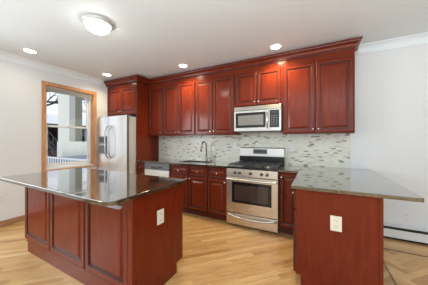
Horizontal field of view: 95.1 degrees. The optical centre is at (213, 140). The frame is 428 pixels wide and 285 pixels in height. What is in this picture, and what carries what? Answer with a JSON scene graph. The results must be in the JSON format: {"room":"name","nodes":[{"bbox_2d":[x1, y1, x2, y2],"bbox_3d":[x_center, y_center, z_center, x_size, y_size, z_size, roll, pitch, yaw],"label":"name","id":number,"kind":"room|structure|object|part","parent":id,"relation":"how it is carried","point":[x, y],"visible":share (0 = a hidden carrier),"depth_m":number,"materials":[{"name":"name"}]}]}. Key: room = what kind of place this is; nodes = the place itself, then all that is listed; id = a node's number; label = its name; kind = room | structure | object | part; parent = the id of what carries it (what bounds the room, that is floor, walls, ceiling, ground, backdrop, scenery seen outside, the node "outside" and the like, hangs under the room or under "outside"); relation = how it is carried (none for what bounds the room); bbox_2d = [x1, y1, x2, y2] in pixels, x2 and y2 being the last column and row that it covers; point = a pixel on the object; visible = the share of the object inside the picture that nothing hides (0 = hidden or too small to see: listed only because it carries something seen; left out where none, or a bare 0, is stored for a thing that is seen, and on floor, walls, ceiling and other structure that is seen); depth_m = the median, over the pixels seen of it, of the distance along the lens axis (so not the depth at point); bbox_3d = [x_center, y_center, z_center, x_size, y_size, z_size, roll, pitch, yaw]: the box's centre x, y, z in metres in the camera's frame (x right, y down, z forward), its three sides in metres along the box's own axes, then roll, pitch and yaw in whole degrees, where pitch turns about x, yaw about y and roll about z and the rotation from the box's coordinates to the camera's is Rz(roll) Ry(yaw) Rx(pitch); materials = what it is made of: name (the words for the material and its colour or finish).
{"room":"kitchen","nodes":[
{"label":"kitchen","id":0,"kind":"room"},
{"bbox_2d":[0,60,117,220],"bbox_3d":[-3.853,0.033,2.012,0.220,2.742,6.900,0,0,28],"label":"wall","id":1,"kind":"structure","parent":0,"point":[20,85],"depth_m":3.16,"materials":[{"name":"white paint"}]},
{"bbox_2d":[0,195,4,203],"bbox_3d":[-3.222,0.894,2.969,0.010,0.125,0.082,0,0,28],"label":"wall outlet","id":2,"kind":"object","parent":1,"relation":"attached to","point":[2,197],"visible":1,"depth_m":2.98,"materials":[{"name":"white plastic"}]},
{"bbox_2d":[0,215,24,226],"bbox_3d":[-3.896,1.262,1.662,0.030,0.085,6.240,0,0,28],"label":"baseboard","id":3,"kind":"structure","parent":1,"relation":"attached to","point":[19,218],"depth_m":3.06,"materials":[{"name":"brown wood"}]},
{"bbox_2d":[0,50,103,84],"bbox_3d":[-3.894,-1.280,1.616,0.075,0.115,6.160,0,0,28],"label":"trim","id":4,"kind":"structure","parent":1,"relation":"attached to","point":[5,56],"depth_m":3.44,"materials":[{"name":"white paint"}]},
{"bbox_2d":[41,80,97,171],"bbox_3d":[-2.823,-0.246,3.859,0.210,1.590,0.972,0,0,28],"label":"window","id":5,"kind":"structure","parent":1,"relation":"in","point":[91,104],"depth_m":3.90,"materials":[{"name":"brown wood"}]},
{"bbox_3d":[-2.904,-0.599,3.891,0.030,0.705,0.770,0,0,28],"label":"sash","id":6,"kind":"part","parent":5,"relation":"part of","materials":[{"name":"white plastic"}]},
{"bbox_3d":[-2.872,0.097,3.875,0.030,0.755,0.770,0,0,28],"label":"sash","id":7,"kind":"part","parent":5,"relation":"part of","materials":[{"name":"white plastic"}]},
{"bbox_3d":[-2.887,-0.229,3.882,0.075,1.505,0.840,0,0,28],"label":"frame","id":8,"kind":"part","parent":5,"relation":"part of","materials":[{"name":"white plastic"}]},
{"bbox_2d":[46,86,91,98],"bbox_3d":[-2.816,-0.925,3.845,0.045,0.085,0.808,0,0,28],"label":"window blind","id":9,"kind":"object","parent":5,"relation":"attached to","point":[49,89],"visible":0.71,"depth_m":3.78,"materials":[{"name":"grey"}]},
{"bbox_3d":[-2.791,0.536,3.855,0.150,0.025,0.950,0,0,28],"label":"sill","id":10,"kind":"part","parent":5,"relation":"part of","materials":[{"name":"brown wood"}]},
{"bbox_2d":[0,0,427,84],"bbox_3d":[-0.471,-1.388,0.239,7.857,0.100,7.100,0,0,28],"label":"ceiling","id":11,"kind":"structure","parent":0,"point":[149,39],"depth_m":2.32,"materials":[{"name":"white paint"}]},
{"bbox_2d":[21,48,37,53],"bbox_3d":[-2.747,-1.333,2.923,0.184,0.009,0.184,0,0,28],"label":"recessed light","id":12,"kind":"object","parent":11,"relation":"in","point":[28,50],"visible":1,"depth_m":2.90,"materials":[{"name":"white paint"}]},
{"bbox_2d":[81,13,113,34],"bbox_3d":[-1.316,-1.268,2.217,0.320,0.138,0.320,0,0,28],"label":"flush ceiling light","id":13,"kind":"object","parent":11,"relation":"attached to","point":[97,24],"visible":1,"depth_m":2.14,"materials":[{"name":"white glass"}]},
{"bbox_2d":[178,64,187,67],"bbox_3d":[-0.553,-1.333,3.500,0.184,0.009,0.184,0,0,28],"label":"recessed light","id":14,"kind":"object","parent":11,"relation":"in","point":[179,65],"visible":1,"depth_m":3.48,"materials":[{"name":"white paint"}]},
{"bbox_2d":[269,43,282,49],"bbox_3d":[0.881,-1.333,2.793,0.184,0.009,0.184,0,0,28],"label":"recessed light","id":15,"kind":"object","parent":11,"relation":"in","point":[273,46],"visible":1,"depth_m":2.77,"materials":[{"name":"white paint"}]},
{"bbox_2d":[0,212,427,284],"bbox_3d":[-0.418,1.354,0.211,7.537,0.100,6.900,0,0,28],"label":"floor","id":16,"kind":"structure","parent":0,"point":[215,251],"depth_m":2.14,"materials":[{"name":"brown wood"}]},
{"bbox_2d":[25,184,182,284],"bbox_3d":[-1.286,0.869,2.165,1.861,0.870,0.626,0,0,28],"label":"kitchen island","id":17,"kind":"object","parent":16,"relation":"on","point":[123,243],"visible":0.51,"depth_m":1.74,"materials":[{"name":"brown wood"}]},
{"bbox_3d":[-1.982,0.804,2.194,0.592,0.710,0.020,0,0,28],"label":"panel","id":18,"kind":"part","parent":17,"relation":"part of","materials":[{"name":"brown wood"}]},
{"bbox_3d":[-1.437,0.804,1.909,0.622,0.710,0.020,0,0,28],"label":"panel","id":19,"kind":"part","parent":17,"relation":"part of","materials":[{"name":"brown wood"}]},
{"bbox_2d":[0,168,185,205],"bbox_3d":[-1.335,0.419,2.089,1.925,0.030,0.865,0,0,28],"label":"island countertop","id":20,"kind":"structure","parent":17,"relation":"on","point":[93,186],"depth_m":1.82,"materials":[{"name":"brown stone"}]},
{"bbox_3d":[-0.902,0.804,1.628,0.570,0.710,0.020,0,0,28],"label":"panel","id":21,"kind":"part","parent":17,"relation":"part of","materials":[{"name":"brown wood"}]},
{"bbox_3d":[-0.617,0.869,1.492,0.051,0.870,0.056,0,0,28],"label":"corner post","id":22,"kind":"part","parent":17,"relation":"part of","materials":[{"name":"brown wood"}]},
{"bbox_2d":[157,208,163,225],"bbox_3d":[-0.469,0.672,1.723,0.010,0.125,0.082,0,0,28],"label":"wall outlet","id":23,"kind":"object","parent":17,"relation":"attached to","point":[160,213],"visible":1,"depth_m":1.72,"materials":[{"name":"beige plastic"}]},
{"bbox_3d":[-0.475,0.869,1.743,0.020,0.870,0.620,0,0,28],"label":"panel","id":24,"kind":"part","parent":17,"relation":"part of","materials":[{"name":"brown wood"}]},
{"bbox_2d":[98,115,135,173],"bbox_3d":[-1.941,0.398,4.353,0.910,1.812,0.897,0,0,28],"label":"refrigerator","id":25,"kind":"object","parent":16,"relation":"on","point":[116,134],"visible":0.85,"depth_m":3.96,"materials":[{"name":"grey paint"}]},
{"bbox_3d":[-2.355,-0.011,4.139,0.235,0.110,0.004,0,0,28],"label":"control panel","id":26,"kind":"part","parent":25,"relation":"part of","materials":[{"name":"grey"}]},
{"bbox_3d":[-2.327,0.374,4.173,0.392,1.740,0.075,0,0,28],"label":"door","id":27,"kind":"part","parent":25,"relation":"part of","materials":[{"name":"silver metal"}]},
{"bbox_3d":[-2.216,0.034,4.034,0.084,0.674,0.035,0,0,-42],"label":"handle","id":28,"kind":"part","parent":25,"relation":"part of","materials":[{"name":"grey metal"}]},
{"bbox_3d":[-2.112,0.034,3.980,0.035,0.674,0.084,0,0,7],"label":"handle","id":29,"kind":"part","parent":25,"relation":"part of","materials":[{"name":"grey metal"}]},
{"bbox_3d":[-1.922,0.374,3.961,0.512,1.740,0.075,0,0,28],"label":"door","id":30,"kind":"part","parent":25,"relation":"part of","materials":[{"name":"silver metal"}]},
{"bbox_2d":[137,162,144,174],"bbox_3d":[-1.340,0.869,4.217,0.207,0.870,0.657,0,0,28],"label":"base cabinet","id":31,"kind":"object","parent":16,"relation":"on","point":[140,165],"visible":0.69,"depth_m":3.95,"materials":[{"name":"brown wood"}]},
{"bbox_3d":[-1.475,0.534,3.961,0.200,0.160,0.020,0,0,28],"label":"drawer","id":32,"kind":"part","parent":31,"relation":"part of","materials":[{"name":"brown wood"}]},
{"bbox_2d":[136,81,158,173],"bbox_3d":[-1.436,0.049,4.284,0.021,2.511,0.628,0,0,28],"label":"panel","id":33,"kind":"object","parent":16,"relation":"on","point":[147,147],"visible":0.36,"depth_m":4.15,"materials":[{"name":"brown wood"}]},
{"bbox_2d":[145,162,169,177],"bbox_3d":[-0.970,0.873,4.009,0.630,0.862,0.625,0,0,28],"label":"dishwasher","id":34,"kind":"object","parent":16,"relation":"on","point":[153,169],"visible":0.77,"depth_m":3.74,"materials":[{"name":"grey paint"}]},
{"bbox_3d":[-1.095,0.876,3.769,0.626,0.615,0.043,0,0,28],"label":"door","id":35,"kind":"part","parent":34,"relation":"part of","materials":[{"name":"silver metal"}]},
{"bbox_3d":[-1.095,0.502,3.770,0.626,0.121,0.040,0,0,28],"label":"control panel","id":36,"kind":"part","parent":34,"relation":"part of","materials":[{"name":"grey plastic"}]},
{"bbox_2d":[170,164,209,216],"bbox_3d":[-0.328,0.869,3.686,0.793,0.870,0.657,0,0,28],"label":"base cabinet","id":37,"kind":"object","parent":16,"relation":"on","point":[195,189],"visible":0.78,"depth_m":3.37,"materials":[{"name":"brown wood"}]},
{"bbox_3d":[-0.625,0.534,3.515,0.400,0.160,0.020,0,0,28],"label":"drawer","id":38,"kind":"part","parent":37,"relation":"part of","materials":[{"name":"brown wood"}]},
{"bbox_3d":[-0.625,0.910,3.515,0.400,0.557,0.020,0,0,28],"label":"door","id":39,"kind":"part","parent":37,"relation":"part of","materials":[{"name":"brown wood"}]},
{"bbox_2d":[136,158,233,167],"bbox_3d":[-0.542,0.419,3.800,2.009,0.030,0.641,0,0,28],"label":"countertop","id":40,"kind":"structure","parent":37,"relation":"on","point":[218,164],"depth_m":3.75,"materials":[{"name":"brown stone"}]},
{"bbox_2d":[200,141,210,160],"bbox_3d":[-0.183,0.209,3.791,0.227,0.389,0.126,0,0,-31],"label":"kitchen faucet","id":41,"kind":"object","parent":40,"relation":"on","point":[206,158],"visible":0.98,"depth_m":3.83,"materials":[{"name":"grey metal"}]},
{"bbox_3d":[-0.277,0.534,3.333,0.365,0.160,0.020,0,0,28],"label":"drawer","id":42,"kind":"part","parent":37,"relation":"part of","materials":[{"name":"brown wood"}]},
{"bbox_3d":[-0.277,0.910,3.333,0.365,0.557,0.020,0,0,28],"label":"door","id":43,"kind":"part","parent":37,"relation":"part of","materials":[{"name":"brown wood"}]},
{"bbox_2d":[208,167,227,220],"bbox_3d":[0.185,0.869,3.417,0.363,0.870,0.657,0,0,28],"label":"base cabinet","id":44,"kind":"object","parent":16,"relation":"on","point":[217,181],"visible":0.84,"depth_m":3.16,"materials":[{"name":"brown wood"}]},
{"bbox_3d":[0.051,0.534,3.161,0.345,0.160,0.020,0,0,28],"label":"drawer","id":45,"kind":"part","parent":44,"relation":"part of","materials":[{"name":"brown wood"}]},
{"bbox_3d":[0.051,0.910,3.161,0.345,0.557,0.020,0,0,28],"label":"door","id":46,"kind":"part","parent":44,"relation":"part of","materials":[{"name":"brown wood"}]},
{"bbox_2d":[226,147,284,232],"bbox_3d":[0.669,0.714,3.111,0.765,1.180,0.729,0,0,28],"label":"gas range","id":47,"kind":"object","parent":16,"relation":"on","point":[252,181],"visible":0.99,"depth_m":2.88,"materials":[{"name":"grey paint"}]},
{"bbox_3d":[0.518,0.582,2.822,0.741,0.026,0.076,0,0,28],"label":"handle","id":48,"kind":"part","parent":47,"relation":"part of","materials":[{"name":"silver metal"}]},
{"bbox_3d":[0.521,1.139,2.830,0.734,0.057,0.062,0,0,28],"label":"handle","id":49,"kind":"part","parent":47,"relation":"part of","materials":[{"name":"silver metal"}]},
{"bbox_3d":[0.543,0.819,2.871,0.765,0.534,0.044,0,0,28],"label":"oven door","id":50,"kind":"part","parent":47,"relation":"part of","materials":[{"name":"silver metal"}]},
{"bbox_3d":[0.543,1.184,2.871,0.765,0.170,0.044,0,0,28],"label":"drawer","id":51,"kind":"part","parent":47,"relation":"part of","materials":[{"name":"silver metal"}]},
{"bbox_3d":[0.543,0.487,2.872,0.765,0.110,0.043,0,0,28],"label":"control panel","id":52,"kind":"part","parent":47,"relation":"part of","materials":[{"name":"silver metal"}]},
{"bbox_2d":[227,164,283,171],"bbox_3d":[0.670,0.415,3.113,0.761,0.026,0.560,0,0,28],"label":"cooktop","id":53,"kind":"object","parent":47,"relation":"in","point":[241,167],"depth_m":2.90,"materials":[{"name":"black metal"}]},
{"bbox_2d":[279,172,297,234],"bbox_3d":[1.164,0.869,2.904,0.288,0.870,0.657,0,0,28],"label":"base cabinet","id":54,"kind":"object","parent":16,"relation":"on","point":[286,208],"visible":0.66,"depth_m":2.67,"materials":[{"name":"brown wood"}]},
{"bbox_2d":[292,189,383,284],"bbox_3d":[1.343,0.869,2.315,0.668,0.870,1.534,0,0,28],"label":"base cabinet","id":55,"kind":"object","parent":16,"relation":"on","point":[354,255],"visible":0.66,"depth_m":1.62,"materials":[{"name":"brown wood"}]},
{"bbox_3d":[0.833,0.534,1.977,0.020,0.160,0.440,0,0,28],"label":"drawer","id":56,"kind":"part","parent":55,"relation":"part of","materials":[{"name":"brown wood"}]},
{"bbox_3d":[0.833,0.910,1.977,0.020,0.557,0.440,0,0,28],"label":"door","id":57,"kind":"part","parent":55,"relation":"part of","materials":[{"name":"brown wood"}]},
{"bbox_2d":[330,215,341,231],"bbox_3d":[1.012,0.691,1.624,0.082,0.125,0.010,0,0,28],"label":"wall outlet","id":58,"kind":"object","parent":55,"relation":"attached to","point":[335,221],"visible":1,"depth_m":1.62,"materials":[{"name":"beige plastic"}]},
{"bbox_2d":[278,165,423,202],"bbox_3d":[1.324,0.419,2.308,1.132,0.030,1.551,0,0,28],"label":"countertop","id":59,"kind":"structure","parent":55,"relation":"on","point":[349,181],"depth_m":1.88,"materials":[{"name":"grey stone"}]},
{"bbox_3d":[1.278,0.869,1.498,0.026,0.870,0.026,0,0,28],"label":"corner trim","id":60,"kind":"part","parent":55,"relation":"part of","materials":[{"name":"brown wood"}]},
{"bbox_2d":[158,44,427,228],"bbox_3d":[1.154,0.033,3.339,7.857,2.742,0.100,0,0,28],"label":"wall","id":61,"kind":"structure","parent":0,"point":[389,139],"depth_m":2.61,"materials":[{"name":"white paint"}]},
{"bbox_2d":[107,82,135,116],"bbox_3d":[-1.880,-0.879,4.500,0.964,0.656,0.657,0,0,28],"label":"upper cabinet","id":62,"kind":"object","parent":61,"relation":"attached to","point":[121,99],"visible":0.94,"depth_m":4.22,"materials":[{"name":"brown wood"}]},
{"bbox_3d":[-2.217,-0.839,4.350,0.463,0.545,0.020,0,0,28],"label":"door","id":63,"kind":"part","parent":62,"relation":"part of","materials":[{"name":"brown wood"}]},
{"bbox_3d":[-1.801,-0.839,4.132,0.457,0.545,0.020,0,0,28],"label":"door","id":64,"kind":"part","parent":62,"relation":"part of","materials":[{"name":"brown wood"}]},
{"bbox_2d":[149,83,162,135],"bbox_3d":[-1.183,-0.651,4.304,0.405,1.111,0.357,0,0,28],"label":"upper cabinet","id":65,"kind":"object","parent":61,"relation":"attached to","point":[155,90],"visible":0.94,"depth_m":4.17,"materials":[{"name":"brown wood"}]},
{"bbox_2d":[163,77,199,135],"bbox_3d":[-0.647,-0.651,4.023,0.800,1.111,0.357,0,0,28],"label":"upper cabinet","id":66,"kind":"object","parent":61,"relation":"attached to","point":[179,96],"visible":0.94,"depth_m":3.87,"materials":[{"name":"brown wood"}]},
{"bbox_3d":[-0.887,-0.611,3.991,0.386,1.000,0.020,0,0,28],"label":"door","id":67,"kind":"part","parent":66,"relation":"part of","materials":[{"name":"brown wood"}]},
{"bbox_3d":[-0.538,-0.611,3.808,0.385,1.000,0.020,0,0,28],"label":"door","id":68,"kind":"part","parent":66,"relation":"part of","materials":[{"name":"brown wood"}]},
{"bbox_2d":[196,70,240,135],"bbox_3d":[0.062,-0.651,3.651,0.798,1.111,0.357,0,0,28],"label":"upper cabinet","id":69,"kind":"object","parent":61,"relation":"attached to","point":[215,93],"visible":0.98,"depth_m":3.51,"materials":[{"name":"brown wood"}]},
{"bbox_3d":[-0.188,-0.611,3.624,0.358,1.000,0.020,0,0,28],"label":"door","id":70,"kind":"part","parent":69,"relation":"part of","materials":[{"name":"brown wood"}]},
{"bbox_3d":[0.161,-0.611,3.442,0.408,1.000,0.020,0,0,28],"label":"door","id":71,"kind":"part","parent":69,"relation":"part of","materials":[{"name":"brown wood"}]},
{"bbox_2d":[159,132,349,167],"bbox_3d":[0.348,0.144,3.700,3.679,0.620,0.008,0,0,28],"label":"wall tiles","id":72,"kind":"structure","parent":61,"relation":"attached to","point":[320,150],"depth_m":3.38,"materials":[{"name":"tile"}]},
{"bbox_2d":[289,144,294,150],"bbox_3d":[1.278,0.114,3.203,0.082,0.125,0.010,0,0,28],"label":"light switch","id":73,"kind":"object","parent":72,"relation":"attached to","point":[291,146],"visible":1,"depth_m":3.20,"materials":[{"name":"white plastic"}]},
{"bbox_2d":[235,62,282,107],"bbox_3d":[0.761,-0.882,3.285,0.776,0.649,0.357,0,0,28],"label":"upper cabinet","id":74,"kind":"object","parent":61,"relation":"attached to","point":[259,85],"visible":0.9,"depth_m":3.14,"materials":[{"name":"brown wood"}]},
{"bbox_3d":[0.529,-0.842,3.249,0.356,0.538,0.020,0,0,28],"label":"door","id":75,"kind":"part","parent":74,"relation":"part of","materials":[{"name":"brown wood"}]},
{"bbox_2d":[234,104,282,132],"bbox_3d":[0.743,-0.343,3.240,0.752,0.422,0.432,0,0,28],"label":"microwave","id":76,"kind":"object","parent":74,"relation":"attached to","point":[262,118],"visible":0.98,"depth_m":3.08,"materials":[{"name":"grey metal"}]},
{"bbox_3d":[0.604,-0.314,3.157,0.582,0.332,0.041,0,0,28],"label":"door","id":77,"kind":"part","parent":76,"relation":"part of","materials":[{"name":"silver metal"}]},
{"bbox_3d":[0.679,-0.518,3.117,0.752,0.064,0.042,0,0,28],"label":"vent panel","id":78,"kind":"part","parent":76,"relation":"part of","materials":[{"name":"silver metal"}]},
{"bbox_3d":[0.816,-0.326,2.992,0.024,0.298,0.060,0,0,28],"label":"handle","id":79,"kind":"part","parent":76,"relation":"part of","materials":[{"name":"silver metal"}]},
{"bbox_3d":[0.917,-0.333,2.970,0.138,0.267,0.006,0,0,28],"label":"control panel","id":80,"kind":"part","parent":76,"relation":"part of","materials":[{"name":"black plastic"}]},
{"bbox_3d":[0.938,-0.314,2.982,0.168,0.332,0.041,0,0,28],"label":"trim","id":81,"kind":"part","parent":76,"relation":"part of","materials":[{"name":"silver metal"}]},
{"bbox_3d":[0.858,-0.842,3.076,0.368,0.538,0.020,0,0,28],"label":"door","id":82,"kind":"part","parent":74,"relation":"part of","materials":[{"name":"brown wood"}]},
{"bbox_2d":[283,48,354,134],"bbox_3d":[1.507,-0.651,2.893,0.905,1.111,0.357,0,0,28],"label":"upper cabinet","id":83,"kind":"object","parent":61,"relation":"attached to","point":[319,90],"visible":1,"depth_m":2.74,"materials":[{"name":"brown wood"}]},
{"bbox_2d":[104,36,362,86],"bbox_3d":[-0.226,-1.272,3.569,4.790,0.128,0.425,0,0,23],"label":"crown molding","id":84,"kind":"structure","parent":83,"relation":"attached to","point":[352,43],"depth_m":3.18,"materials":[{"name":"brown wood"}]},
{"bbox_3d":[1.245,-0.611,2.873,0.427,1.000,0.020,0,0,28],"label":"door","id":85,"kind":"part","parent":83,"relation":"part of","materials":[{"name":"brown wood"}]},
{"bbox_3d":[1.638,-0.611,2.667,0.440,1.000,0.020,0,0,28],"label":"door","id":86,"kind":"part","parent":83,"relation":"part of","materials":[{"name":"brown wood"}]},
{"bbox_2d":[358,32,427,54],"bbox_3d":[3.273,-1.280,2.129,2.780,0.115,0.075,0,0,28],"label":"trim","id":87,"kind":"structure","parent":61,"relation":"attached to","point":[422,38],"depth_m":2.60,"materials":[{"name":"white paint"}]},
{"bbox_2d":[384,222,427,244],"bbox_3d":[3.307,1.209,2.108,2.520,0.190,0.079,0,0,28],"label":"baseboard heater","id":88,"kind":"object","parent":61,"relation":"attached to","point":[412,234],"visible":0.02,"depth_m":2.52,"materials":[{"name":"white paint"}]},
{"bbox_3d":[3.308,1.209,2.110,2.500,0.190,0.074,0,0,28],"label":"panel","id":89,"kind":"part","parent":88,"relation":"part of","materials":[{"name":"white paint"}]},
{"bbox_2d":[403,212,410,221],"bbox_3d":[2.522,1.004,2.560,0.082,0.125,0.010,0,0,28],"label":"wall outlet","id":90,"kind":"object","parent":61,"relation":"attached to","point":[406,216],"visible":1,"depth_m":2.56,"materials":[{"name":"white plastic"}]},
{"label":"outside","id":91,"kind":"structure","parent":0,"visible":0},
{"bbox_3d":[-13.259,2.454,11.967,25.400,0.300,26.000,0,0,28],"label":"ground","id":92,"kind":"structure","parent":91,"visible":0},
{"bbox_2d":[48,131,57,156],"bbox_3d":[-8.309,0.918,10.050,1.750,2.772,2.000,0,0,28],"label":"stairs","id":93,"kind":"structure","parent":92,"relation":"on","point":[51,153],"depth_m":9.49,"materials":[{"name":"grey metal"}]},
{"bbox_2d":[47,91,85,111],"bbox_3d":[-9.962,-1.294,10.829,2.546,7.209,7.693,0,0,45],"label":"bare tree","id":94,"kind":"object","parent":92,"relation":"on","point":[56,100],"visible":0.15,"depth_m":11.67,"materials":[{"name":"grey plant"}]},
{"bbox_2d":[47,114,86,149],"bbox_3d":[-11.369,0.204,14.928,2.800,4.200,7.400,0,0,28],"label":"house","id":95,"kind":"structure","parent":92,"relation":"on","point":[52,119],"depth_m":13.60,"materials":[{"name":"white"}]},
{"bbox_2d":[48,156,86,163],"bbox_3d":[-4.274,1.354,5.620,3.510,1.900,0.100,0,0,28],"label":"porch railing","id":96,"kind":"object","parent":92,"relation":"on","point":[55,158],"visible":0.18,"depth_m":5.67,"materials":[{"name":"white plastic"}]},
{"bbox_3d":[-4.256,0.524,5.611,3.450,0.040,0.060,0,0,28],"label":"rail","id":97,"kind":"part","parent":96,"relation":"part of","materials":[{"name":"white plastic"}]},
{"bbox_2d":[49,155,86,163],"bbox_3d":[-5.915,1.474,7.778,0.200,1.660,3.200,0,0,28],"label":"wall","id":98,"kind":"structure","parent":92,"relation":"on","point":[79,156],"depth_m":7.83,"materials":[{"name":"grey stone"}]},
{"bbox_2d":[57,93,86,156],"bbox_3d":[-6.353,-0.596,9.419,1.600,5.800,2.500,0,0,28],"label":"building","id":99,"kind":"structure","parent":92,"relation":"on","point":[69,143],"depth_m":8.46,"materials":[{"name":"white"}]}
]}

